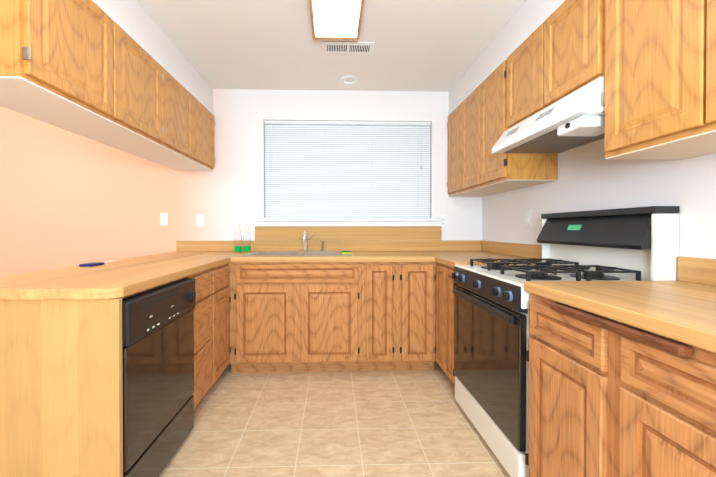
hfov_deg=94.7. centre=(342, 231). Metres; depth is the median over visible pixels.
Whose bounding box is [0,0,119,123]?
upper cabinet
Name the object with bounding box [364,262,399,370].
base cabinet
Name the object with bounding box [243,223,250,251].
soap bottle
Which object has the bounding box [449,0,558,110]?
ceiling soffit
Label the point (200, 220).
electrical outlet
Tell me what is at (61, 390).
base cabinet
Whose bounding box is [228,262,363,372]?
base cabinet
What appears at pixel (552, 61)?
upper cabinet
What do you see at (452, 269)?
base cabinet
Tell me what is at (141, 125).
upper cabinet
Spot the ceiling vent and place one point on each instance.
(336, 47)
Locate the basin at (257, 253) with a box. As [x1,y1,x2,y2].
[242,251,352,255]
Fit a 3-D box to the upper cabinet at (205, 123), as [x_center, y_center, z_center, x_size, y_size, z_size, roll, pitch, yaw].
[-1.389,-0.843,2.878,0.368,0.528,0.486,0,0,-2]
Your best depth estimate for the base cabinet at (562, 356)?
1.13 m
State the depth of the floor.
1.86 m
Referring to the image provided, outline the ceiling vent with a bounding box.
[323,41,374,53]
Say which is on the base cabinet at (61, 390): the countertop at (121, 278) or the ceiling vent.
the countertop at (121, 278)
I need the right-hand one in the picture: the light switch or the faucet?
the light switch
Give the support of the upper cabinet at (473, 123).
attached to the wall at (590, 177)
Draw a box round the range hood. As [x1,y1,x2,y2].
[492,77,604,153]
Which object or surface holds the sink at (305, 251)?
in the countertop at (363, 242)
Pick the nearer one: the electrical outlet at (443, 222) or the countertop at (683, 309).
the countertop at (683, 309)
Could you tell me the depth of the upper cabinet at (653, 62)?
1.17 m
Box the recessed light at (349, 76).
[340,75,358,84]
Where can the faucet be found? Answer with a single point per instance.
(305, 239)
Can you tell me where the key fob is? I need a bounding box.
[79,262,103,266]
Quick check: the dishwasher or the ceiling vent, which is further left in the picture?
the dishwasher
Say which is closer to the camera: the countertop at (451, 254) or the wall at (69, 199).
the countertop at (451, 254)
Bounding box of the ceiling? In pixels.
[136,0,525,91]
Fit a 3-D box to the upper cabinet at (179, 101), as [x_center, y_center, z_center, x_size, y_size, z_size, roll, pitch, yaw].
[-1.376,-0.839,2.396,0.368,0.528,0.477,0,0,-2]
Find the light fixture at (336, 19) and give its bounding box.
[309,0,363,39]
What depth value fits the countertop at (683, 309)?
1.03 m
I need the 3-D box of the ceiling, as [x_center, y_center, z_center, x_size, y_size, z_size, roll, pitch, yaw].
[-1.202,-1.358,0.310,5.520,0.060,5.870,0,0,-2]
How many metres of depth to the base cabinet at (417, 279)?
2.54 m
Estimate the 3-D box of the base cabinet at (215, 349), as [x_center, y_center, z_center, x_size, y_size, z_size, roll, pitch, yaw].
[-1.173,0.678,2.166,0.661,0.878,0.675,0,0,-2]
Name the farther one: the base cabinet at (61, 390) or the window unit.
the window unit
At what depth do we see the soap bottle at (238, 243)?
3.00 m
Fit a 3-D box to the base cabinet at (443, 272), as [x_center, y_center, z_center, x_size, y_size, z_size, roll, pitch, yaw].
[1.038,0.677,2.347,0.639,0.878,0.435,0,0,-2]
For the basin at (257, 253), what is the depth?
3.00 m
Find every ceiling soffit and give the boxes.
[99,0,212,110]
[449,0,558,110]
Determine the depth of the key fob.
1.89 m
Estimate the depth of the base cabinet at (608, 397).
0.81 m
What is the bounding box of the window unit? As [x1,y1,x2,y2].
[255,120,440,225]
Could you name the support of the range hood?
attached to the upper cabinet at (552, 61)
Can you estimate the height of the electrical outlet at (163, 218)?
0.116 m
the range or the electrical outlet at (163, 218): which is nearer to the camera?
the range
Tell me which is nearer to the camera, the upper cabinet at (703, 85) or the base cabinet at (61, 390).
the upper cabinet at (703, 85)
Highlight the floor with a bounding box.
[159,362,509,476]
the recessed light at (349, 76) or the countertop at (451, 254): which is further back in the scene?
the recessed light at (349, 76)
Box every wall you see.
[0,89,481,276]
[482,139,715,258]
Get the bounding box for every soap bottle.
[234,223,241,251]
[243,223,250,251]
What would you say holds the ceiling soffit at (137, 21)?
attached to the ceiling
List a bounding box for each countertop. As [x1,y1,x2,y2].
[0,254,231,299]
[162,226,494,261]
[432,242,541,267]
[516,250,715,352]
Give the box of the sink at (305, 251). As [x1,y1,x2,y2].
[242,231,352,255]
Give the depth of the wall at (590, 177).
1.72 m
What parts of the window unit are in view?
frame, sill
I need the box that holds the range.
[451,206,679,476]
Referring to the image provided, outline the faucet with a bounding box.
[302,231,324,250]
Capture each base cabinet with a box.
[0,272,199,476]
[200,263,230,400]
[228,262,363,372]
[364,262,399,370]
[400,262,436,370]
[435,263,450,379]
[451,267,457,384]
[525,293,598,476]
[599,315,715,476]
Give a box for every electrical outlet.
[160,213,167,224]
[197,215,203,226]
[439,215,446,226]
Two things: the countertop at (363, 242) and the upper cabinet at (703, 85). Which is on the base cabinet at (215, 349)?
the countertop at (363, 242)
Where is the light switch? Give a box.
[525,210,530,225]
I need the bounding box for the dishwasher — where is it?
[122,278,195,476]
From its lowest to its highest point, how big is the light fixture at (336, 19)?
0.044 m
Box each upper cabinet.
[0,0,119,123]
[51,21,163,147]
[116,64,195,159]
[148,96,214,170]
[447,62,519,196]
[499,0,590,187]
[591,0,715,159]
[691,0,715,135]
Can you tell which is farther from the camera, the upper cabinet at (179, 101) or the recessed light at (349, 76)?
the recessed light at (349, 76)

